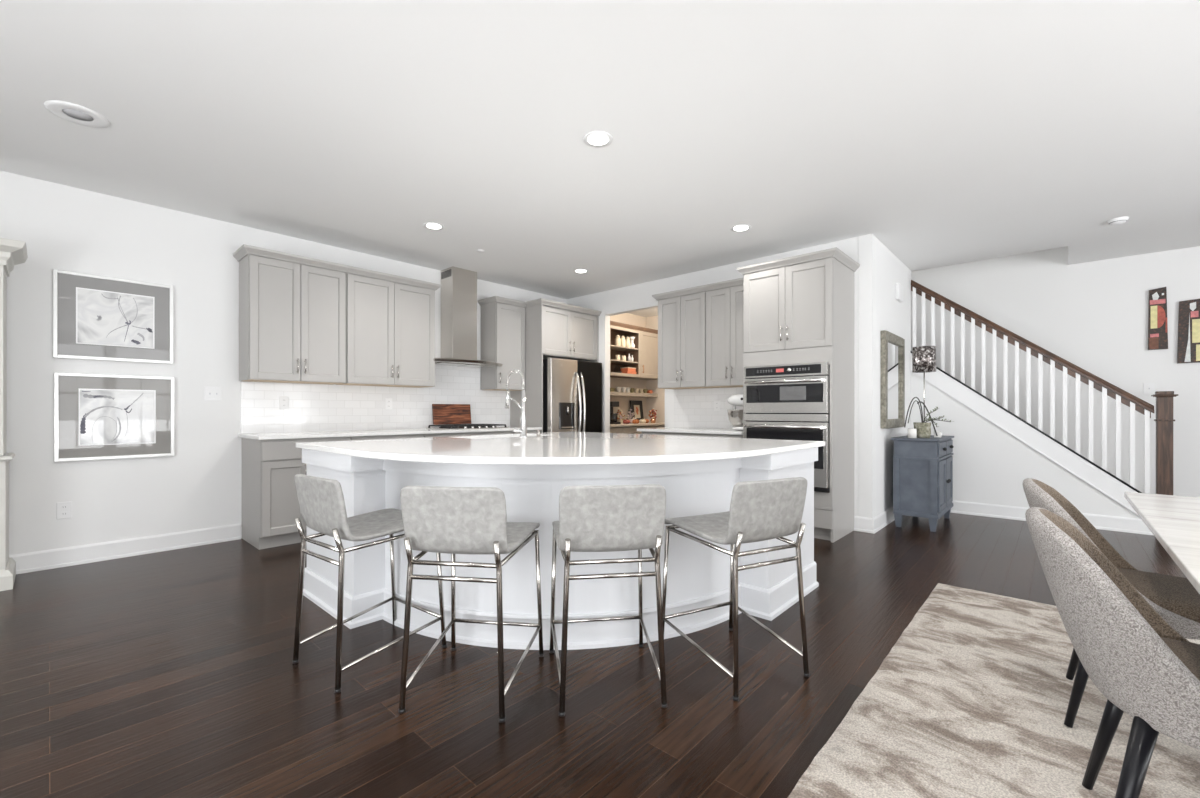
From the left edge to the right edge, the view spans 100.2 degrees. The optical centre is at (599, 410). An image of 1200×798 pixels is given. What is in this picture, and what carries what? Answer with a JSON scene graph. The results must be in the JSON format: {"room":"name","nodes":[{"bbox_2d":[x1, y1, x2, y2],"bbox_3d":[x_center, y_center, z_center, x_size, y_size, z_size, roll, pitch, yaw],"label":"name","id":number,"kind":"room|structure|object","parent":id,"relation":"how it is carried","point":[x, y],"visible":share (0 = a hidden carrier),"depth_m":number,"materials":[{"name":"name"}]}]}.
{"room":"open-plan kitchen","nodes":[
{"label":"open-plan kitchen","id":0,"kind":"room"},
{"bbox_2d":[0,171,645,554],"bbox_3d":[-2.406,-0.253,5.241,0.120,2.726,9.700,0,0,42],"label":"wall","id":1,"kind":"structure","parent":0,"point":[62,227],"depth_m":3.88,"materials":[{"name":"paint"}]},
{"bbox_2d":[57,501,71,518],"bbox_3d":[-3.828,0.710,3.587,0.008,0.118,0.075,0,0,42],"label":"wall outlet","id":2,"kind":"object","parent":1,"relation":"attached to","point":[64,509],"visible":1,"depth_m":3.58,"materials":[{"name":"paint"}]},
{"bbox_2d":[53,269,172,363],"bbox_3d":[-3.637,-0.688,3.779,0.031,0.625,0.650,0,0,42],"label":"framed picture","id":3,"kind":"object","parent":1,"relation":"attached to","point":[96,317],"visible":1,"depth_m":3.75,"materials":[{"name":"silver metal"}]},
{"bbox_2d":[78,288,152,347],"bbox_3d":[-3.632,-0.690,3.774,0.001,0.390,0.410,0,0,42],"label":"print","id":4,"kind":"object","parent":3,"relation":"attached to","point":[107,318],"depth_m":3.76,"materials":[{"name":"grey paper"}]},
{"bbox_2d":[54,372,173,461],"bbox_3d":[-3.633,0.043,3.783,0.031,0.633,0.652,0,0,42],"label":"framed picture","id":5,"kind":"object","parent":1,"relation":"attached to","point":[97,416],"visible":1,"depth_m":3.75,"materials":[{"name":"silver metal"}]},
{"bbox_2d":[80,390,153,444],"bbox_3d":[-3.625,0.045,3.781,0.001,0.400,0.404,0,0,42],"label":"print","id":6,"kind":"object","parent":5,"relation":"attached to","point":[107,417],"depth_m":3.77,"materials":[{"name":"grey paper"}]},
{"bbox_2d":[9,524,240,573],"bbox_3d":[-4.316,1.044,3.041,0.022,0.132,3.555,0,0,42],"label":"baseboard","id":7,"kind":"structure","parent":1,"relation":"attached to","point":[83,554],"depth_m":3.80,"materials":[{"name":"paint"}]},
{"bbox_2d":[204,386,221,400],"bbox_3d":[-3.249,-0.145,4.216,0.016,0.118,0.118,0,0,42],"label":"light switch","id":8,"kind":"object","parent":1,"relation":"attached to","point":[210,393],"visible":1,"depth_m":4.21,"materials":[{"name":"paint"}]},
{"bbox_2d":[279,396,288,408],"bbox_3d":[-2.894,-0.075,4.597,0.008,0.118,0.075,0,0,42],"label":"wall outlet","id":9,"kind":"object","parent":1,"relation":"attached to","point":[283,400],"visible":1,"depth_m":4.59,"materials":[{"name":"paint"}]},
{"bbox_2d":[233,244,348,384],"bbox_3d":[-2.751,-0.805,4.495,0.375,1.094,0.816,0,0,42],"label":"upper cabinet","id":10,"kind":"object","parent":1,"relation":"attached to","point":[292,308],"visible":1,"depth_m":4.36,"materials":[{"name":"grey paint"}]},
{"bbox_2d":[241,365,509,433],"bbox_3d":[-2.143,-0.197,5.433,0.008,0.786,2.898,0,0,42],"label":"backsplash","id":11,"kind":"structure","parent":1,"relation":"attached to","point":[312,407],"depth_m":5.13,"materials":[{"name":"tile"}]},
{"bbox_2d":[385,398,391,408],"bbox_3d":[-2.237,-0.075,5.317,0.008,0.118,0.075,0,0,42],"label":"wall outlet","id":12,"kind":"object","parent":1,"relation":"attached to","point":[388,401],"visible":1,"depth_m":5.31,"materials":[{"name":"paint"}]},
{"bbox_2d":[336,266,441,387],"bbox_3d":[-2.153,-0.805,5.150,0.375,1.094,0.956,0,0,42],"label":"upper cabinet","id":13,"kind":"object","parent":1,"relation":"attached to","point":[390,319],"visible":1,"depth_m":4.99,"materials":[{"name":"grey paint"}]},
{"bbox_2d":[433,266,502,367],"bbox_3d":[-1.533,-1.069,5.726,0.514,1.093,0.888,0,0,42],"label":"range hood","id":14,"kind":"object","parent":1,"relation":"attached to","point":[459,285],"visible":0.99,"depth_m":5.69,"materials":[{"name":"silver metal"}]},
{"bbox_2d":[477,296,526,390],"bbox_3d":[-1.198,-0.805,6.197,0.375,1.094,0.490,0,0,42],"label":"upper cabinet","id":15,"kind":"object","parent":1,"relation":"attached to","point":[502,319],"visible":1,"depth_m":6.09,"materials":[{"name":"grey paint"}]},
{"bbox_2d":[610,321,641,377],"bbox_3d":[0.270,-0.936,7.819,0.357,0.803,0.796,0,0,42],"label":"upper cabinet","id":16,"kind":"object","parent":1,"relation":"attached to","point":[616,328],"visible":0.58,"depth_m":7.99,"materials":[{"name":"beige paint"}]},
{"bbox_2d":[615,335,620,345],"bbox_3d":[0.275,-1.085,7.749,0.089,0.182,0.090,0,0,42],"label":"canister","id":17,"kind":"object","parent":16,"relation":"on","point":[617,339],"visible":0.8,"depth_m":7.71,"materials":[{"name":"beige ceramic"}]},
{"bbox_2d":[620,336,625,346],"bbox_3d":[0.356,-1.085,7.838,0.089,0.182,0.090,0,0,42],"label":"canister","id":18,"kind":"object","parent":16,"relation":"on","point":[623,340],"visible":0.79,"depth_m":7.80,"materials":[{"name":"beige ceramic"}]},
{"bbox_2d":[625,337,629,346],"bbox_3d":[0.437,-1.085,7.927,0.089,0.182,0.090,0,0,42],"label":"canister","id":19,"kind":"object","parent":16,"relation":"on","point":[626,338],"visible":0.8,"depth_m":7.89,"materials":[{"name":"beige ceramic"}]},
{"bbox_2d":[622,371,636,373],"bbox_3d":[0.446,-0.588,7.958,0.160,0.064,0.238,0,0,42],"label":"storage box","id":20,"kind":"object","parent":16,"relation":"in","point":[627,372],"visible":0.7,"depth_m":7.87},
{"bbox_2d":[620,367,635,371],"bbox_3d":[0.446,-0.653,7.958,0.160,0.064,0.208,0,0,42],"label":"storage box","id":21,"kind":"object","parent":20,"relation":"on","point":[630,369],"visible":0.88,"depth_m":7.89,"materials":[{"name":"orange cardboard"}]},
{"bbox_2d":[630,337,634,347],"bbox_3d":[0.512,-1.086,8.009,0.102,0.185,0.104,0,0,42],"label":"vase","id":22,"kind":"object","parent":16,"relation":"on","point":[632,345],"visible":0.79,"depth_m":7.98,"materials":[{"name":"white ceramic"}]},
{"bbox_2d":[610,392,657,396],"bbox_3d":[0.297,-0.264,7.929,0.249,0.057,1.755,0,0,42],"label":"floating shelf","id":23,"kind":"object","parent":1,"relation":"attached to","point":[621,394],"visible":0.56,"depth_m":8.06,"materials":[{"name":"beige paint"}]},
{"bbox_2d":[626,327,657,379],"bbox_3d":[0.737,-0.936,8.325,0.366,0.803,0.582,0,0,42],"label":"upper cabinet","id":24,"kind":"object","parent":1,"relation":"attached to","point":[649,341],"visible":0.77,"depth_m":8.20,"materials":[{"name":"beige paint"}]},
{"bbox_2d":[0,513,1186,797],"bbox_3d":[1.346,1.160,2.291,9.700,0.100,10.400,0,0,42],"label":"floor","id":25,"kind":"structure","parent":0,"point":[171,673],"depth_m":2.01,"materials":[{"name":"brown wood"}]},
{"bbox_2d":[0,238,27,590],"bbox_3d":[-4.258,0.025,2.771,0.472,2.170,1.442,0,0,42],"label":"china hutch","id":26,"kind":"object","parent":25,"relation":"on","point":[12,252],"visible":1,"depth_m":3.13,"materials":[{"name":"white paint"}]},
{"bbox_2d":[242,437,350,549],"bbox_3d":[-2.652,0.668,4.402,0.646,0.884,0.680,0,0,42],"label":"base cabinet","id":27,"kind":"object","parent":25,"relation":"on","point":[270,502],"visible":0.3,"depth_m":4.09,"materials":[{"name":"grey paint"}]},
{"bbox_2d":[292,474,446,692],"bbox_3d":[-1.046,0.693,2.292,0.442,0.836,0.507,0,0,37],"label":"counter stool","id":28,"kind":"object","parent":25,"relation":"on","point":[321,500],"visible":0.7,"depth_m":2.15,"materials":[{"name":"grey fabric"}]},
{"bbox_2d":[350,434,423,440],"bbox_3d":[-2.187,0.668,4.912,0.646,0.884,0.691,0,0,42],"label":"base cabinet","id":29,"kind":"object","parent":25,"relation":"on","point":[407,435],"visible":0.03,"depth_m":4.70,"materials":[{"name":"grey paint"}]},
{"bbox_2d":[423,431,512,436],"bbox_3d":[-1.582,0.668,5.575,0.646,0.884,1.096,0,0,42],"label":"base cabinet","id":30,"kind":"object","parent":25,"relation":"on","point":[490,432],"visible":0.08,"depth_m":5.34,"materials":[{"name":"grey paint"}]},
{"bbox_2d":[238,426,541,439],"bbox_3d":[-1.919,0.211,5.213,0.638,0.030,2.916,0,0,42],"label":"countertop","id":31,"kind":"structure","parent":30,"relation":"on","point":[317,434],"depth_m":4.58,"materials":[{"name":"white stone"}]},
{"bbox_2d":[432,404,470,424],"bbox_3d":[-1.721,0.036,5.848,0.044,0.233,0.490,0,0,42],"label":"cutting board","id":32,"kind":"object","parent":31,"relation":"on","point":[442,413],"visible":0.97,"depth_m":5.83,"materials":[{"name":"brown wood"}]},
{"bbox_2d":[426,424,507,429],"bbox_3d":[-1.490,0.175,5.671,0.495,0.042,0.750,0,0,42],"label":"gas cooktop","id":33,"kind":"object","parent":31,"relation":"in","point":[450,426],"visible":1,"depth_m":5.51,"materials":[{"name":"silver metal"}]},
{"bbox_2d":[398,486,543,722],"bbox_3d":[-0.507,0.693,2.063,0.442,0.836,0.507,0,0,8],"label":"counter stool","id":34,"kind":"object","parent":25,"relation":"on","point":[453,521],"visible":1,"depth_m":1.84,"materials":[{"name":"grey fabric"}]},
{"bbox_2d":[512,430,537,433],"bbox_3d":[-1.072,0.668,6.134,0.646,0.884,0.410,0,0,42],"label":"base cabinet","id":35,"kind":"object","parent":25,"relation":"on","point":[528,431],"visible":0.05,"depth_m":5.98,"materials":[{"name":"grey paint"}]},
{"bbox_2d":[510,298,601,432],"bbox_3d":[-0.589,-0.121,6.643,0.673,2.462,1.076,0,0,42],"label":"tall cabinet","id":36,"kind":"object","parent":25,"relation":"on","point":[550,332],"visible":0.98,"depth_m":6.28,"materials":[{"name":"grey paint"}]},
{"bbox_2d":[302,447,818,649],"bbox_3d":[-0.215,0.668,3.117,2.280,0.884,2.255,0,0,42],"label":"kitchen island","id":37,"kind":"object","parent":25,"relation":"on","point":[698,574],"visible":0.62,"depth_m":2.51,"materials":[{"name":"paint"}]},
{"bbox_2d":[296,431,824,463],"bbox_3d":[-0.209,0.211,3.169,2.360,0.030,2.360,0,0,42],"label":"island countertop","id":38,"kind":"structure","parent":37,"relation":"on","point":[569,447],"depth_m":2.70,"materials":[{"name":"white stone"}]},
{"bbox_2d":[505,369,527,436],"bbox_3d":[-0.658,-0.062,3.795,0.249,0.514,0.110,0,0,42],"label":"kitchen faucet","id":39,"kind":"object","parent":38,"relation":"on","point":[523,420],"visible":0.99,"depth_m":3.74,"materials":[{"name":"silver metal"}]},
{"bbox_2d":[543,358,601,432],"bbox_3d":[-0.507,0.223,6.588,0.810,1.735,0.920,0,0,42],"label":"refrigerator","id":40,"kind":"object","parent":25,"relation":"on","point":[572,389],"visible":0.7,"depth_m":6.29,"materials":[{"name":"silver metal"}]},
{"bbox_2d":[549,484,666,716],"bbox_3d":[0.018,0.693,2.097,0.442,0.836,0.507,0,0,-8],"label":"counter stool","id":41,"kind":"object","parent":25,"relation":"on","point":[614,517],"visible":1,"depth_m":1.87,"materials":[{"name":"grey fabric"}]},
{"bbox_2d":[610,425,664,433],"bbox_3d":[0.434,0.672,7.800,0.626,0.875,1.750,0,0,42],"label":"base cabinet","id":42,"kind":"object","parent":25,"relation":"on","point":[628,429],"visible":0.08,"depth_m":7.42,"materials":[{"name":"beige paint"}]},
{"bbox_2d":[610,422,664,426],"bbox_3d":[0.427,0.211,7.804,0.609,0.030,1.763,0,0,42],"label":"countertop","id":43,"kind":"structure","parent":42,"relation":"on","point":[649,423],"depth_m":7.53,"materials":[{"name":"white stone"}]},
{"bbox_2d":[610,401,620,423],"bbox_3d":[0.174,0.025,7.624,0.220,0.340,0.180,0,0,42],"label":"coffee maker","id":44,"kind":"object","parent":43,"relation":"on","point":[613,416],"visible":0.62,"depth_m":7.55,"materials":[{"name":"black plastic"}]},
{"bbox_2d":[617,409,624,423],"bbox_3d":[0.298,0.082,7.818,0.144,0.227,0.178,0,0,42],"label":"flower arrangement","id":45,"kind":"object","parent":43,"relation":"on","point":[620,418],"visible":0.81,"depth_m":7.80,"materials":[{"name":"beige plant"}]},
{"bbox_2d":[627,409,635,422],"bbox_3d":[0.488,0.081,7.931,0.154,0.230,0.158,0,0,-27],"label":"flower arrangement","id":46,"kind":"object","parent":43,"relation":"on","point":[629,413],"visible":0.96,"depth_m":7.90,"materials":[{"name":"plant"}]},
{"bbox_2d":[630,400,643,419],"bbox_3d":[0.617,0.009,8.378,0.062,0.368,0.310,0,0,42],"label":"framed picture","id":47,"kind":"object","parent":43,"relation":"on","point":[636,406],"visible":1,"depth_m":8.38,"materials":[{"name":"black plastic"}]},
{"bbox_2d":[648,409,656,422],"bbox_3d":[0.868,0.081,8.278,0.148,0.228,0.165,0,0,-3],"label":"flower arrangement","id":48,"kind":"object","parent":43,"relation":"on","point":[653,420],"visible":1,"depth_m":8.24,"materials":[{"name":"orange plant"}]},
{"bbox_2d":[641,431,687,435],"bbox_3d":[0.868,0.668,5.606,0.606,0.884,0.646,0,0,42],"label":"base cabinet","id":49,"kind":"object","parent":25,"relation":"on","point":[643,432],"visible":0.05,"depth_m":5.39,"materials":[{"name":"grey paint"}]},
{"bbox_2d":[688,433,742,437],"bbox_3d":[1.323,0.668,5.191,0.618,0.884,0.646,0,0,42],"label":"base cabinet","id":50,"kind":"object","parent":25,"relation":"on","point":[689,434],"visible":0.05,"depth_m":4.98,"materials":[{"name":"grey paint"}]},
{"bbox_2d":[637,427,742,434],"bbox_3d":[1.090,0.211,5.408,1.261,0.030,0.640,0,0,42],"label":"countertop","id":51,"kind":"structure","parent":50,"relation":"on","point":[664,429],"depth_m":5.27,"materials":[{"name":"white stone"}]},
{"bbox_2d":[727,394,742,430],"bbox_3d":[1.419,0.013,5.068,0.284,0.369,0.208,0,0,42],"label":"stand mixer","id":52,"kind":"object","parent":51,"relation":"on","point":[735,416],"visible":0.68,"depth_m":5.03,"materials":[{"name":"white metal"}]},
{"bbox_2d":[727,410,742,425],"bbox_3d":[1.395,0.071,5.090,0.208,0.168,0.208,0,0,42],"label":"bowl","id":53,"kind":"object","parent":52,"relation":"on","point":[735,417],"depth_m":5.02,"materials":[{"name":"grey metal"}]},
{"bbox_2d":[662,477,808,700],"bbox_3d":[0.585,0.693,2.231,0.442,0.836,0.507,0,0,-27],"label":"counter stool","id":54,"kind":"object","parent":25,"relation":"on","point":[762,510],"visible":0.99,"depth_m":2.06,"materials":[{"name":"grey fabric"}]},
{"bbox_2d":[736,247,859,542],"bbox_3d":[1.847,-0.121,4.698,0.902,2.463,0.667,0,0,42],"label":"tall cabinet","id":55,"kind":"object","parent":25,"relation":"on","point":[799,308],"visible":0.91,"depth_m":4.44,"materials":[{"name":"grey paint"}]},
{"bbox_2d":[744,414,829,492],"bbox_3d":[1.787,0.358,4.633,0.751,0.663,0.605,0,0,42],"label":"wall oven","id":56,"kind":"object","parent":55,"relation":"in","point":[806,427],"visible":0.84,"depth_m":4.34,"materials":[{"name":"silver metal"}]},
{"bbox_2d":[744,361,829,414],"bbox_3d":[1.739,-0.190,4.580,0.751,0.450,0.449,0,0,42],"label":"microwave oven","id":57,"kind":"object","parent":55,"relation":"in","point":[797,388],"visible":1,"depth_m":4.42,"materials":[{"name":"silver metal"}]},
{"bbox_2d":[891,435,953,531],"bbox_3d":[3.240,0.683,5.000,0.418,0.853,0.889,0,0,42],"label":"cabinet","id":58,"kind":"object","parent":25,"relation":"on","point":[922,467],"visible":0.99,"depth_m":4.71,"materials":[{"name":"paint"}]},
{"bbox_2d":[908,428,916,437],"bbox_3d":[2.953,0.207,4.750,0.073,0.098,0.074,0,0,42],"label":"pillar candle","id":59,"kind":"object","parent":58,"relation":"on","point":[912,433],"visible":0.86,"depth_m":4.72,"materials":[{"name":"white wax"}]},
{"bbox_2d":[912,346,935,436],"bbox_3d":[3.278,-0.195,5.077,0.204,0.904,0.204,0,0,42],"label":"table lamp","id":60,"kind":"object","parent":58,"relation":"on","point":[923,357],"visible":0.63,"depth_m":5.00,"materials":[{"name":"metal"}]},
{"bbox_2d":[904,397,953,437],"bbox_3d":[3.169,0.060,4.858,0.591,0.392,0.146,0,0,-22],"label":"potted plant","id":61,"kind":"object","parent":58,"relation":"on","point":[923,428],"visible":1,"depth_m":4.80,"materials":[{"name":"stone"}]},
{"bbox_2d":[934,431,941,436],"bbox_3d":[3.290,0.226,4.890,0.056,0.062,0.056,0,0,42],"label":"cube","id":62,"kind":"object","parent":58,"relation":"on","point":[939,433],"visible":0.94,"depth_m":4.87,"materials":[{"name":"white ceramic"}]},
{"bbox_2d":[787,583,1199,797],"bbox_3d":[2.190,1.103,1.119,2.879,0.012,3.112,0,0,42],"label":"area rug","id":63,"kind":"object","parent":25,"relation":"on","point":[971,699],"visible":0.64,"depth_m":1.76,"materials":[{"name":"beige carpet"}]},
{"bbox_2d":[1023,478,1199,727],"bbox_3d":[1.906,0.682,1.777,0.489,0.832,0.629,0,0,-44],"label":"dining chair","id":64,"kind":"object","parent":63,"relation":"on","point":[1175,599],"visible":0.42,"depth_m":1.75,"materials":[{"name":"grey fabric"}]},
{"bbox_2d":[1025,507,1199,797],"bbox_3d":[1.414,0.682,1.183,0.629,0.832,0.489,0,0,44],"label":"dining chair","id":65,"kind":"object","parent":63,"relation":"on","point":[1145,670],"visible":1,"depth_m":1.16,"materials":[{"name":"grey fabric"}]},
{"bbox_2d":[1124,492,1199,593],"bbox_3d":[1.973,0.723,1.100,1.008,0.746,2.005,0,0,42],"label":"dining table","id":66,"kind":"object","parent":63,"relation":"on","point":[1174,521],"visible":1,"depth_m":1.56,"materials":[{"name":"wood"}]},
{"bbox_2d":[1151,391,1177,494],"bbox_3d":[5.026,0.468,4.470,0.148,1.285,0.148,0,0,42],"label":"newel post","id":67,"kind":"object","parent":25,"relation":"on","point":[1164,419],"visible":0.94,"depth_m":4.44,"materials":[{"name":"brown wood"}]},
{"bbox_2d":[0,0,1199,316],"bbox_3d":[1.346,-1.767,2.291,9.700,0.300,10.400,0,0,42],"label":"ceiling","id":68,"kind":"structure","parent":0,"point":[944,132],"depth_m":2.85,"materials":[{"name":"paint"}]},
{"bbox_2d":[44,100,109,127],"bbox_3d":[-2.846,-1.612,2.738,0.252,0.010,0.252,0,0,42],"label":"recessed light","id":69,"kind":"object","parent":68,"relation":"in","point":[74,113],"visible":1,"depth_m":2.73,"materials":[{"name":"paint"}]},
{"bbox_2d":[423,222,443,229],"bbox_3d":[-1.452,-1.614,4.388,0.176,0.006,0.176,0,0,42],"label":"recessed light","id":70,"kind":"object","parent":68,"relation":"in","point":[429,225],"visible":1,"depth_m":4.39,"materials":[{"name":"paint"}]},
{"bbox_2d":[574,269,587,273],"bbox_3d":[-0.220,-1.614,5.798,0.176,0.006,0.176,0,0,42],"label":"recessed light","id":71,"kind":"object","parent":68,"relation":"in","point":[580,271],"visible":1,"depth_m":5.80,"materials":[{"name":"paint"}]},
{"bbox_2d":[583,131,612,146],"bbox_3d":[-0.011,-1.614,2.985,0.176,0.006,0.176,0,0,42],"label":"recessed light","id":72,"kind":"object","parent":68,"relation":"in","point":[594,138],"visible":1,"depth_m":2.98,"materials":[{"name":"paint"}]},
{"bbox_2d":[731,224,750,231],"bbox_3d":[1.246,-1.614,4.437,0.176,0.006,0.176,0,0,42],"label":"recessed light","id":73,"kind":"object","parent":68,"relation":"in","point":[738,228],"visible":1,"depth_m":4.44,"materials":[{"name":"paint"}]},
{"bbox_2d":[1107,217,1128,225],"bbox_3d":[4.374,-1.597,4.239,0.132,0.040,0.132,0,0,42],"label":"smoke detector","id":74,"kind":"object","parent":68,"relation":"attached to","point":[1120,220],"visible":1,"depth_m":4.21,"materials":[{"name":"paint"}]},
{"bbox_2d":[646,316,664,422],"bbox_3d":[1.505,-0.253,8.103,1.799,2.726,0.120,0,0,42],"label":"wall","id":75,"kind":"structure","parent":0,"point":[656,403],"depth_m":8.53,"materials":[{"name":"paint"}]},
{"bbox_2d":[567,237,857,515],"bbox_3d":[0.948,-0.253,6.039,4.000,2.726,0.100,0,0,42],"label":"wall","id":76,"kind":"structure","parent":0,"point":[638,297],"depth_m":6.09,"materials":[{"name":"paint"}]},
{"bbox_2d":[652,285,716,388],"bbox_3d":[0.972,-0.796,5.694,0.678,1.077,0.375,0,0,42],"label":"upper cabinet","id":77,"kind":"object","parent":76,"relation":"attached to","point":[681,313],"visible":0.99,"depth_m":5.56,"materials":[{"name":"grey paint"}]},
{"bbox_2d":[674,387,742,428],"bbox_3d":[1.327,-0.033,5.618,1.188,0.456,0.008,0,0,42],"label":"backsplash","id":78,"kind":"structure","parent":76,"relation":"attached to","point":[693,408],"depth_m":5.74,"materials":[{"name":"tile"}]},
{"bbox_2d":[703,277,743,387],"bbox_3d":[1.434,-0.796,5.272,0.572,1.077,0.375,0,0,42],"label":"upper cabinet","id":79,"kind":"object","parent":76,"relation":"attached to","point":[724,299],"visible":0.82,"depth_m":5.20,"materials":[{"name":"grey paint"}]},
{"bbox_2d":[858,234,908,517],"bbox_3d":[2.959,-0.253,5.185,0.118,2.726,1.550,0,0,42],"label":"wall","id":80,"kind":"structure","parent":0,"point":[879,271],"depth_m":4.68,"materials":[{"name":"paint"}]},
{"bbox_2d":[854,507,894,533],"bbox_3d":[2.949,1.044,5.180,0.170,0.132,1.572,0,0,42],"label":"baseboard","id":81,"kind":"structure","parent":80,"relation":"attached to","point":[862,524],"depth_m":4.64,"materials":[{"name":"paint"}]},
{"bbox_2d":[881,330,904,428],"bbox_3d":[2.959,-0.301,5.064,0.044,0.940,0.810,0,0,42],"label":"wall mirror","id":82,"kind":"object","parent":80,"relation":"attached to","point":[892,345],"visible":0.98,"depth_m":5.04,"materials":[{"name":"silver metal"}]},
{"bbox_2d":[896,283,902,301],"bbox_3d":[3.155,-1.245,5.286,0.034,0.170,0.203,0,0,42],"label":"door chime","id":83,"kind":"object","parent":80,"relation":"attached to","point":[899,288],"visible":1,"depth_m":5.22,"materials":[{"name":"paint"}]},
{"bbox_2d":[909,269,910,427],"bbox_3d":[3.299,-1.640,6.019,3.640,5.500,0.130,0,0,42],"label":"wall","id":84,"kind":"structure","parent":0,"point":[909,269],"depth_m":5.72,"materials":[{"name":"paint"}]},
{"bbox_2d":[911,371,1140,518],"bbox_3d":[4.288,0.220,5.154,1.886,1.779,0.075,0,0,42],"label":"wall","id":85,"kind":"structure","parent":0,"point":[991,465],"depth_m":5.27,"materials":[{"name":"paint"}]},
{"bbox_2d":[910,353,1138,515],"bbox_3d":[4.256,0.179,5.119,1.886,1.694,0.017,0,0,42],"label":"trim","id":86,"kind":"structure","parent":85,"relation":"attached to","point":[1089,473],"depth_m":5.04,"materials":[{"name":"paint"}]},
{"bbox_2d":[911,280,1153,493],"bbox_3d":[4.284,-0.346,5.148,1.884,2.331,0.090,0,0,42],"label":"balustrade","id":87,"kind":"object","parent":85,"relation":"on","point":[1143,407],"visible":0.91,"depth_m":5.03,"materials":[{"name":"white wood"}]},
{"bbox_2d":[950,500,1152,534],"bbox_3d":[4.264,1.044,5.110,1.862,0.132,0.022,0,0,42],"label":"baseboard","id":88,"kind":"structure","parent":85,"relation":"attached to","point":[1103,522],"depth_m":5.09,"materials":[{"name":"paint"}]},
{"bbox_2d":[911,246,1199,496],"bbox_3d":[4.904,-1.640,5.895,9.300,5.500,0.120,0,0,42],"label":"wall","id":89,"kind":"structure","parent":0,"point":[1093,316],"depth_m":5.46,"materials":[{"name":"paint"}]},
{"bbox_2d":[1143,383,1154,393],"bbox_3d":[5.627,-0.230,5.143,0.080,0.118,0.016,0,0,42],"label":"light switch","id":90,"kind":"object","parent":89,"relation":"attached to","point":[1148,388],"visible":1,"depth_m":5.14,"materials":[{"name":"paint"}]},
{"bbox_2d":[1148,287,1167,349],"bbox_3d":[5.665,-0.939,5.098,0.138,0.627,0.029,0,0,42],"label":"wall art","id":91,"kind":"object","parent":89,"relation":"attached to","point":[1157,307],"visible":1,"depth_m":5.09,"materials":[{"name":"multicoloured wood"}]},
{"bbox_2d":[1177,299,1199,362],"bbox_3d":[5.880,-0.790,4.902,0.320,0.630,0.029,0,0,42],"label":"wall art","id":92,"kind":"object","parent":89,"relation":"attached to","point":[1188,351],"visible":1,"depth_m":4.95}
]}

